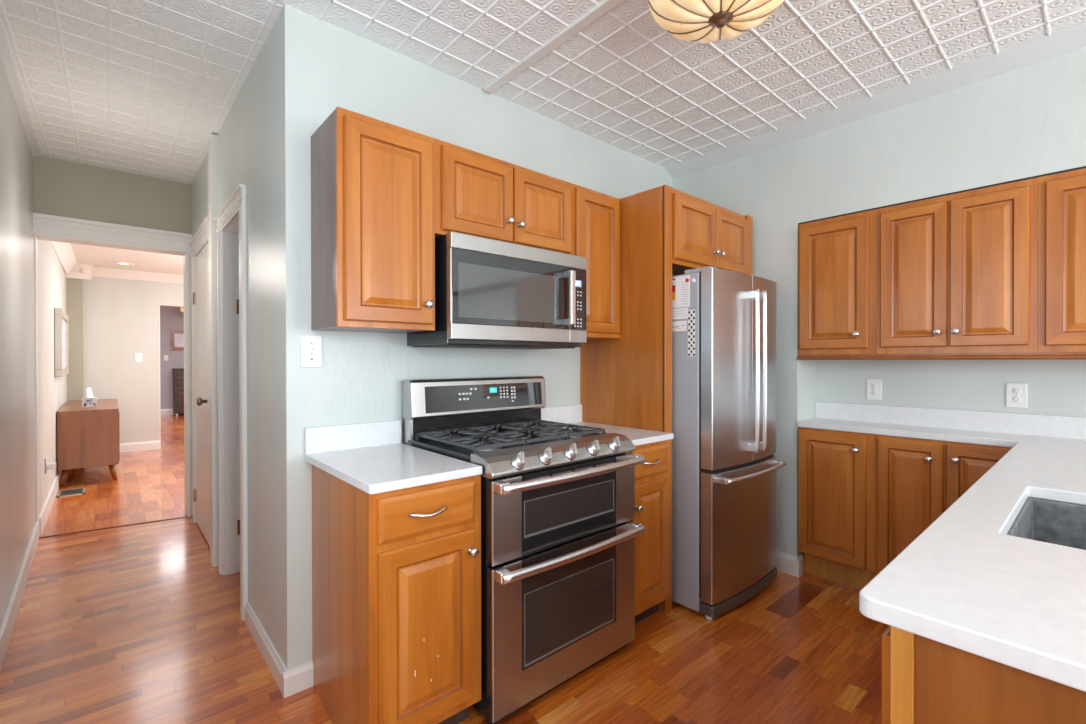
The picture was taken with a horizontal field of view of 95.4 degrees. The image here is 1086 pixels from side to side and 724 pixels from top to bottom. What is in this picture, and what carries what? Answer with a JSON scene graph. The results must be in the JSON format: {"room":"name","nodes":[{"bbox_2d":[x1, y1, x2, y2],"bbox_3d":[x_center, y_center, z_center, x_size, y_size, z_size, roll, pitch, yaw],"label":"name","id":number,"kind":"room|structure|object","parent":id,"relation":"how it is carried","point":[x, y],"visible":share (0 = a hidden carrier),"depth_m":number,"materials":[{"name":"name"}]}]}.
{"room":"kitchen","nodes":[
{"label":"kitchen","id":0,"kind":"room"},
{"bbox_2d":[0,53,35,626],"bbox_3d":[-1.082,-0.147,0.548,0.195,2.850,7.750,0,0,-41],"label":"wall","id":1,"kind":"structure","parent":0,"point":[17,348],"depth_m":2.57,"materials":[{"name":"paint"}]},
{"bbox_2d":[0,522,38,671],"bbox_3d":[-1.050,1.210,0.667,0.046,0.135,7.580,0,0,-42],"label":"baseboard","id":2,"kind":"structure","parent":1,"relation":"attached to","point":[8,623],"depth_m":2.47,"materials":[{"name":"white paint"}]},
{"bbox_2d":[0,21,40,157],"bbox_3d":[-1.037,-1.387,0.649,0.079,0.116,7.550,0,0,-42],"label":"crown molding","id":3,"kind":"structure","parent":1,"relation":"attached to","point":[4,50],"depth_m":2.60,"materials":[{"name":"silver metal"}]},
{"bbox_2d":[38,240,83,511],"bbox_3d":[-4.971,-0.039,5.018,0.332,2.600,4.100,0,0,-41],"label":"wall","id":4,"kind":"structure","parent":0,"point":[52,278],"depth_m":4.31,"materials":[{"name":"beige paint"}]},
{"bbox_2d":[45,457,55,473],"bbox_3d":[-4.032,0.845,4.049,0.060,0.124,0.080,0,0,-41],"label":"outlet","id":5,"kind":"object","parent":4,"relation":"attached to","point":[50,466],"visible":1,"depth_m":4.03,"materials":[{"name":"white plastic"}]},
{"bbox_2d":[54,308,68,376],"bbox_3d":[-5.099,-0.195,5.238,0.049,0.670,1.100,0,0,-41],"label":"picture frame","id":6,"kind":"object","parent":4,"relation":"attached to","point":[61,327],"visible":1,"depth_m":4.84,"materials":[{"name":"beige wood"}]},
{"bbox_2d":[62,319,65,368],"bbox_3d":[-5.106,-0.195,5.231,0.029,0.550,0.980,0,0,-41],"label":"artwork","id":7,"kind":"object","parent":6,"relation":"attached to","point":[63,320],"depth_m":5.34},
{"bbox_2d":[66,279,83,401],"bbox_3d":[-6.071,0.096,6.398,0.174,2.320,0.025,0,0,-41],"label":"wall column","id":8,"kind":"structure","parent":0,"point":[74,288],"depth_m":6.40,"materials":[{"name":"beige paint"}]},
{"bbox_2d":[33,156,190,233],"bbox_3d":[-3.268,-1.270,3.793,1.190,0.730,0.120,0,0,-41],"label":"wall","id":9,"kind":"structure","parent":0,"point":[63,188],"depth_m":3.72,"materials":[{"name":"beige paint"}]},
{"bbox_2d":[33,213,192,535],"bbox_3d":[-3.267,0.113,3.803,0.954,2.305,0.195,0,0,-41],"label":"door frame","id":10,"kind":"structure","parent":9,"relation":"attached to","point":[46,227],"depth_m":3.78,"materials":[{"name":"white paint"}]},
{"bbox_2d":[70,243,182,307],"bbox_3d":[-5.608,-1.314,8.217,3.800,0.080,9.640,0,0,-41],"label":"ceiling","id":11,"kind":"structure","parent":0,"point":[97,256],"depth_m":6.09,"materials":[{"name":"beige paint"}]},
{"bbox_2d":[113,262,134,264],"bbox_3d":[-5.386,-1.263,6.351,0.216,0.004,0.216,0,0,-41],"label":"recessed light","id":12,"kind":"object","parent":11,"relation":"in","point":[119,263],"visible":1,"depth_m":6.33,"materials":[{"name":"white plastic"}]},
{"bbox_2d":[83,277,183,442],"bbox_3d":[-5.066,-0.051,7.606,3.800,2.600,0.120,0,0,-41],"label":"wall","id":13,"kind":"structure","parent":0,"point":[121,316],"depth_m":6.89,"materials":[{"name":"beige paint"}]},
{"bbox_2d":[135,353,141,361],"bbox_3d":[-5.701,-0.063,6.962,0.080,0.124,0.012,0,0,-41],"label":"light switch","id":14,"kind":"object","parent":13,"relation":"attached to","point":[138,356],"visible":1,"depth_m":6.96,"materials":[{"name":"white plastic"}]},
{"bbox_2d":[159,305,160,448],"bbox_3d":[-5.567,0.217,7.169,0.012,2.069,0.129,0,0,-41],"label":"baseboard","id":15,"kind":"structure","parent":13,"relation":"attached to","point":[159,305],"depth_m":7.12,"materials":[{"name":"white paint"}]},
{"bbox_2d":[160,306,183,408],"bbox_3d":[-6.904,-0.110,9.705,3.800,2.700,5.500,0,0,-41],"label":"wall","id":16,"kind":"structure","parent":0,"point":[171,318],"depth_m":11.54,"materials":[{"name":"purple paint"}]},
{"bbox_2d":[171,331,183,349],"bbox_3d":[-8.483,-0.508,11.753,0.595,0.450,0.034,0,0,-41],"label":"picture frame","id":17,"kind":"object","parent":16,"relation":"attached to","point":[177,337],"visible":0.43,"depth_m":11.64,"materials":[{"name":"brown wood"}]},
{"bbox_2d":[174,334,183,346],"bbox_3d":[-8.485,-0.508,11.759,0.530,0.380,0.023,0,0,-41],"label":"artwork","id":18,"kind":"object","parent":17,"relation":"attached to","point":[178,338],"depth_m":11.66,"materials":[{"name":"white paper"}]},
{"bbox_2d":[191,22,277,652],"bbox_3d":[-1.975,-0.158,3.124,0.136,2.850,2.896,0,0,-41],"label":"wall","id":19,"kind":"structure","parent":0,"point":[247,135],"depth_m":2.22,"materials":[{"name":"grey paint"}]},
{"bbox_2d":[189,216,207,522],"bbox_3d":[-2.485,0.155,3.583,0.032,2.220,0.944,0,0,-41],"label":"door frame","id":20,"kind":"structure","parent":19,"relation":"attached to","point":[199,239],"depth_m":3.86,"materials":[{"name":"white paint"}]},
{"bbox_2d":[193,243,209,545],"bbox_3d":[-2.466,0.219,3.557,0.106,2.068,0.840,0,0,-41],"label":"door","id":21,"kind":"structure","parent":19,"relation":"in","point":[201,295],"depth_m":3.57,"materials":[{"name":"white paint"}]},
{"bbox_2d":[208,134,217,566],"bbox_3d":[-2.057,-0.068,3.094,0.046,2.670,0.115,0,0,-41],"label":"trim","id":22,"kind":"structure","parent":19,"relation":"attached to","point":[213,139],"depth_m":3.05,"materials":[{"name":"white paint"}]},
{"bbox_2d":[222,213,239,574],"bbox_3d":[-1.655,0.238,2.772,0.160,2.060,0.590,0,0,-41],"label":"door","id":23,"kind":"structure","parent":19,"relation":"attached to","point":[230,234],"depth_m":2.95,"materials":[{"name":"white paint"}]},
{"bbox_2d":[214,184,247,620],"bbox_3d":[-1.722,0.200,2.712,0.032,2.138,0.783,0,0,-41],"label":"door frame","id":24,"kind":"structure","parent":19,"relation":"attached to","point":[235,204],"depth_m":2.44,"materials":[{"name":"white paint"}]},
{"bbox_2d":[237,299,239,534],"bbox_3d":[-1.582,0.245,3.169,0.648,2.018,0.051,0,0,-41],"label":"hinge","id":25,"kind":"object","parent":19,"relation":"in","point":[238,521],"depth_m":2.98,"materials":[{"name":"white paint"}]},
{"bbox_2d":[245,603,312,697],"bbox_3d":[-1.174,1.224,2.175,0.112,0.092,0.718,0,0,-41],"label":"baseboard","id":26,"kind":"structure","parent":19,"relation":"attached to","point":[289,682],"depth_m":1.94,"materials":[{"name":"white paint"}]},
{"bbox_2d":[0,414,889,723],"bbox_3d":[-2.881,1.287,5.424,4.600,0.060,17.450,0,0,-41],"label":"floor","id":27,"kind":"structure","parent":0,"point":[131,624],"depth_m":2.19,"materials":[{"name":"brown wood"}]},
{"bbox_2d":[56,487,85,497],"bbox_3d":[-4.556,1.259,4.775,0.195,0.006,0.300,0,0,-41],"label":"floor vent","id":28,"kind":"object","parent":27,"relation":"in","point":[62,493],"visible":1,"depth_m":4.76,"materials":[{"name":"silver metal"}]},
{"bbox_2d":[57,399,119,486],"bbox_3d":[-5.270,0.877,5.770,0.474,0.769,1.820,0,0,-41],"label":"sideboard","id":29,"kind":"object","parent":27,"relation":"on","point":[87,437],"visible":0.99,"depth_m":5.10,"materials":[{"name":"brown wood"}]},
{"bbox_2d":[82,387,96,407],"bbox_3d":[-4.974,0.384,5.415,0.118,0.219,0.121,0,0,-41],"label":"tissue box","id":30,"kind":"object","parent":29,"relation":"on","point":[88,400],"visible":1,"depth_m":5.39,"materials":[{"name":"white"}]},
{"bbox_2d":[83,399,95,405],"bbox_3d":[-4.929,0.442,5.375,0.104,0.076,0.001,0,0,-41],"label":"print","id":31,"kind":"object","parent":30,"relation":"attached to","point":[86,402],"depth_m":5.37},
{"bbox_2d":[39,516,191,537],"bbox_3d":[-3.266,1.262,3.798,0.933,0.006,0.030,0,0,-33],"label":"trim","id":32,"kind":"structure","parent":27,"relation":"on","point":[180,516],"depth_m":3.77,"materials":[{"name":"brown wood"}]},
{"bbox_2d":[172,368,183,415],"bbox_3d":[-8.219,0.690,11.667,0.830,1.085,0.460,0,0,-41],"label":"dresser","id":33,"kind":"object","parent":27,"relation":"on","point":[178,373],"visible":0.4,"depth_m":11.30,"materials":[{"name":"brown wood"}]},
{"bbox_2d":[312,465,480,723],"bbox_3d":[-0.554,0.829,1.800,0.395,0.884,0.692,0,0,-41],"label":"base cabinet","id":34,"kind":"object","parent":27,"relation":"on","point":[396,574],"visible":0.89,"depth_m":1.57,"materials":[{"name":"brown wood"}]},
{"bbox_2d":[304,420,481,493],"bbox_3d":[-0.569,0.322,1.812,0.394,0.129,0.650,0,0,-41],"label":"countertop","id":35,"kind":"structure","parent":34,"relation":"on","point":[371,457],"depth_m":1.83,"materials":[{"name":"white stone"}]},
{"bbox_2d":[402,376,644,723],"bbox_3d":[-0.083,0.672,2.150,0.772,1.194,0.762,0,0,-41],"label":"gas range","id":36,"kind":"object","parent":27,"relation":"on","point":[558,535],"visible":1,"depth_m":1.92,"materials":[{"name":"silver metal"}]},
{"bbox_2d":[490,387,496,392],"bbox_3d":[-0.241,0.136,2.390,0.042,0.025,0.003,0,0,-41],"label":"clock","id":37,"kind":"object","parent":36,"relation":"on","point":[492,389],"depth_m":2.39,"materials":[{"name":"teal glass"}]},
{"bbox_2d":[408,424,601,462],"bbox_3d":[-0.134,0.352,2.209,0.765,0.034,0.502,0,0,-41],"label":"cooktop","id":38,"kind":"object","parent":36,"relation":"in","point":[443,448],"depth_m":2.03,"materials":[{"name":"grey metal"}]},
{"bbox_2d":[628,439,671,623],"bbox_3d":[0.313,0.825,2.559,0.359,0.884,0.692,0,0,-41],"label":"base cabinet","id":39,"kind":"object","parent":27,"relation":"on","point":[653,478],"visible":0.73,"depth_m":2.33,"materials":[{"name":"brown wood"}]},
{"bbox_2d":[541,404,673,445],"bbox_3d":[0.299,0.317,2.572,0.360,0.129,0.650,0,0,-41],"label":"countertop","id":40,"kind":"structure","parent":39,"relation":"on","point":[569,414],"depth_m":2.71,"materials":[{"name":"white stone"}]},
{"bbox_2d":[580,185,752,612],"bbox_3d":[0.776,0.183,2.986,0.900,2.162,0.655,0,0,-41],"label":"tall cabinet","id":41,"kind":"object","parent":27,"relation":"on","point":[666,231],"visible":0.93,"depth_m":2.63,"materials":[{"name":"brown wood"}]},
{"bbox_2d":[672,266,785,619],"bbox_3d":[0.863,0.398,2.877,0.714,1.734,0.850,0,0,-41],"label":"refrigerator","id":42,"kind":"object","parent":27,"relation":"on","point":[724,464],"depth_m":2.50,"materials":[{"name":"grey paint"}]},
{"bbox_2d":[672,321,686,331],"bbox_3d":[0.677,-0.183,2.544,0.001,0.051,0.143,0,0,-41],"label":"paper note","id":43,"kind":"object","parent":42,"relation":"attached to","point":[676,325],"visible":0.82,"depth_m":2.52,"materials":[{"name":"white paper"}]},
{"bbox_2d":[672,308,687,319],"bbox_3d":[0.683,-0.247,2.537,0.001,0.054,0.141,0,0,-41],"label":"paper note","id":44,"kind":"object","parent":42,"relation":"attached to","point":[680,313],"visible":0.64,"depth_m":2.52,"materials":[{"name":"white paper"}]},
{"bbox_2d":[672,275,689,307],"bbox_3d":[0.676,-0.358,2.544,0.001,0.158,0.182,0,0,-41],"label":"paper sheet","id":45,"kind":"object","parent":42,"relation":"attached to","point":[680,287],"visible":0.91,"depth_m":2.52,"materials":[{"name":"white paper"}]},
{"bbox_2d":[798,427,877,589],"bbox_3d":[1.716,0.823,2.840,0.324,0.882,0.392,0,0,-41],"label":"base cabinet","id":46,"kind":"object","parent":27,"relation":"on","point":[837,469],"visible":0.91,"depth_m":2.75,"materials":[{"name":"brown wood"}]},
{"bbox_2d":[875,434,1011,573],"bbox_3d":[2.076,0.825,2.430,0.324,0.882,0.700,0,0,-41],"label":"base cabinet","id":47,"kind":"object","parent":27,"relation":"on","point":[918,480],"visible":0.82,"depth_m":2.48,"materials":[{"name":"brown wood"}]},
{"bbox_2d":[882,626,1085,723],"bbox_3d":[1.516,0.831,1.232,2.150,0.882,0.671,0,0,-41],"label":"base cabinet","id":48,"kind":"object","parent":27,"relation":"on","point":[925,680],"visible":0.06,"depth_m":0.68,"materials":[{"name":"brown wood"}]},
{"bbox_2d":[797,402,1085,691],"bbox_3d":[1.320,0.321,1.684,2.461,0.132,1.613,0,0,-41],"label":"countertop","id":49,"kind":"structure","parent":48,"relation":"on","point":[964,583],"depth_m":0.91,"materials":[{"name":"white stone"}]},
{"bbox_2d":[1006,497,1085,549],"bbox_3d":[1.321,0.508,1.070,0.643,0.234,0.466,0,0,-41],"label":"sink","id":50,"kind":"object","parent":49,"relation":"in","point":[1038,519],"visible":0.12,"depth_m":1.37,"materials":[{"name":"grey metal"}]},
{"bbox_2d":[276,4,672,669],"bbox_3d":[0.138,-0.110,2.957,3.096,2.750,0.140,0,0,-41],"label":"wall","id":51,"kind":"structure","parent":0,"point":[322,66],"depth_m":2.05,"materials":[{"name":"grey paint"}]},
{"bbox_2d":[300,335,321,366],"bbox_3d":[-0.906,-0.042,1.937,0.080,0.126,0.017,0,0,-41],"label":"switch plate","id":52,"kind":"object","parent":51,"relation":"attached to","point":[311,345],"visible":1,"depth_m":1.94,"materials":[{"name":"white plastic"}]},
{"bbox_2d":[304,420,400,453],"bbox_3d":[-0.777,0.306,2.049,0.394,0.101,0.020,0,0,-41],"label":"backsplash","id":53,"kind":"structure","parent":51,"relation":"attached to","point":[320,439],"depth_m":2.03,"materials":[{"name":"white stone"}]},
{"bbox_2d":[311,106,434,332],"bbox_3d":[-0.653,-0.506,1.930,0.377,0.762,0.358,0,0,-41],"label":"upper cabinet","id":54,"kind":"object","parent":51,"relation":"attached to","point":[373,180],"visible":1,"depth_m":1.81,"materials":[{"name":"brown wood"}]},
{"bbox_2d":[435,139,571,254],"bbox_3d":[-0.225,-0.701,2.304,0.761,0.376,0.358,0,0,-41],"label":"upper cabinet","id":55,"kind":"object","parent":51,"relation":"attached to","point":[477,194],"visible":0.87,"depth_m":2.15,"materials":[{"name":"brown wood"}]},
{"bbox_2d":[407,231,586,348],"bbox_3d":[-0.179,-0.288,2.286,0.757,0.443,0.446,0,0,-41],"label":"microwave","id":56,"kind":"object","parent":55,"relation":"attached to","point":[490,293],"visible":0.98,"depth_m":2.10,"materials":[{"name":"silver metal"}]},
{"bbox_2d":[541,404,581,422],"bbox_3d":[0.091,0.302,2.809,0.360,0.101,0.020,0,0,-41],"label":"backsplash","id":57,"kind":"structure","parent":51,"relation":"attached to","point":[567,413],"depth_m":2.82,"materials":[{"name":"white stone"}]},
{"bbox_2d":[572,183,619,339],"bbox_3d":[0.199,-0.510,2.676,0.366,0.762,0.358,0,0,-41],"label":"upper cabinet","id":58,"kind":"object","parent":51,"relation":"attached to","point":[595,215],"visible":0.51,"depth_m":2.56,"materials":[{"name":"brown wood"}]},
{"bbox_2d":[0,0,1085,183],"bbox_3d":[0.273,-1.428,1.729,4.300,0.142,7.750,0,0,-41],"label":"ceiling","id":59,"kind":"structure","parent":0,"point":[141,87],"depth_m":2.23,"materials":[{"name":"silver metal"}]},
{"bbox_2d":[483,0,623,93],"bbox_3d":[1.252,-1.356,0.725,0.046,0.024,4.650,0,0,-41],"label":"trim","id":60,"kind":"structure","parent":59,"relation":"attached to","point":[604,6],"depth_m":2.09,"materials":[{"name":"white paint"}]},
{"bbox_2d":[648,0,783,42],"bbox_3d":[0.598,-1.246,1.662,0.488,0.235,0.488,0,0,-41],"label":"ceiling light","id":61,"kind":"object","parent":59,"relation":"attached to","point":[702,21],"visible":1,"depth_m":1.67,"materials":[{"name":"white glass"}]},
{"bbox_2d":[673,47,1085,557],"bbox_3d":[2.651,-0.108,1.931,0.432,2.750,4.914,0,0,-41],"label":"wall","id":62,"kind":"structure","parent":0,"point":[1027,121],"depth_m":2.61,"materials":[{"name":"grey paint"}]},
{"bbox_2d":[776,551,803,576],"bbox_3d":[1.240,1.206,3.252,0.071,0.112,0.876,0,0,-41],"label":"baseboard","id":63,"kind":"structure","parent":62,"relation":"attached to","point":[786,563],"depth_m":2.94,"materials":[{"name":"white paint"}]},
{"bbox_2d":[797,209,876,359],"bbox_3d":[1.716,-0.411,2.833,0.324,0.796,0.395,0,0,-41],"label":"upper cabinet","id":64,"kind":"object","parent":62,"relation":"attached to","point":[837,256],"visible":0.94,"depth_m":2.74,"materials":[{"name":"brown wood"}]},
{"bbox_2d":[867,379,881,399],"bbox_3d":[1.918,0.160,2.862,0.009,0.120,0.076,0,0,-41],"label":"outlet","id":65,"kind":"object","parent":62,"relation":"attached to","point":[874,386],"visible":1,"depth_m":2.86,"materials":[{"name":"white plastic"}]},
{"bbox_2d":[871,383,876,388],"bbox_3d":[1.918,0.140,2.862,0.008,0.034,0.034,0,0,-41],"label":"receptacle","id":66,"kind":"object","parent":65,"relation":"attached to","point":[873,385],"depth_m":2.86,"materials":[{"name":"grey plastic"}]},
{"bbox_2d":[871,390,876,395],"bbox_3d":[1.918,0.179,2.862,0.008,0.034,0.034,0,0,-41],"label":"receptacle","id":67,"kind":"object","parent":65,"relation":"attached to","point":[873,392],"depth_m":2.86,"materials":[{"name":"grey plastic"}]},
{"bbox_2d":[665,22,1085,178],"bbox_3d":[2.430,-1.338,1.767,0.114,0.062,4.664,0,0,-41],"label":"crown molding","id":68,"kind":"structure","parent":62,"relation":"attached to","point":[1072,38],"depth_m":2.47,"materials":[{"name":"silver metal"}]},
{"bbox_2d":[798,166,1085,224],"bbox_3d":[2.661,-0.811,1.796,0.268,0.009,3.202,0,0,-41],"label":"trim","id":69,"kind":"structure","parent":62,"relation":"attached to","point":[1083,166],"depth_m":2.38,"materials":[{"name":"brown wood"}]},
{"bbox_2d":[815,402,1085,439],"bbox_3d":[2.238,0.301,2.488,0.020,0.101,1.612,0,0,-41],"label":"backsplash","id":70,"kind":"structure","parent":62,"relation":"attached to","point":[1070,427],"depth_m":2.56,"materials":[{"name":"white stone"}]},
{"bbox_2d":[876,178,1037,359],"bbox_3d":[2.044,-0.410,2.458,0.324,0.796,0.603,0,0,-41],"label":"upper cabinet","id":71,"kind":"object","parent":62,"relation":"attached to","point":[957,273],"visible":0.98,"depth_m":2.34,"materials":[{"name":"brown wood"}]},
{"bbox_2d":[1006,383,1026,407],"bbox_3d":[2.312,0.163,2.412,0.009,0.120,0.076,0,0,-41],"label":"outlet","id":72,"kind":"object","parent":62,"relation":"attached to","point":[1016,393],"visible":1,"depth_m":2.41,"materials":[{"name":"white plastic"}]},
{"bbox_2d":[1012,388,1020,394],"bbox_3d":[2.312,0.143,2.412,0.008,0.034,0.034,0,0,-41],"label":"receptacle","id":73,"kind":"object","parent":72,"relation":"attached to","point":[1015,391],"depth_m":2.41,"materials":[{"name":"grey plastic"}]},
{"bbox_2d":[1012,396,1020,402],"bbox_3d":[2.312,0.182,2.412,0.008,0.034,0.034,0,0,-41],"label":"receptacle","id":74,"kind":"object","parent":72,"relation":"attached to","point":[1015,399],"depth_m":2.41,"materials":[{"name":"grey plastic"}]},
{"bbox_2d":[1037,168,1085,359],"bbox_3d":[2.493,-0.408,1.945,0.324,0.796,0.760,0,0,-41],"label":"upper cabinet","id":75,"kind":"object","parent":62,"relation":"attached to","point":[1061,255],"visible":1,"depth_m":2.09,"materials":[{"name":"brown wood"}]},
{"bbox_3d":[-5.116,-0.056,8.613,2.450,2.600,9.700,0,0,-41],"label":"wall","id":76,"kind":"structure","parent":0,"visible":0},
{"bbox_2d":[39,409,183,535],"bbox_3d":[-5.535,1.176,8.150,3.400,0.140,9.350,0,0,-41],"label":"baseboard","id":77,"kind":"structure","parent":76,"relation":"attached to","point":[145,445],"depth_m":6.83,"materials":[{"name":"white paint"}]},
{"bbox_2d":[51,241,182,283],"bbox_3d":[-3.720,-1.174,6.109,3.340,0.184,3.900,0,0,-41],"label":"crown molding","id":78,"kind":"structure","parent":76,"relation":"attached to","point":[64,252],"depth_m":6.61,"materials":[{"name":"beige paint"}]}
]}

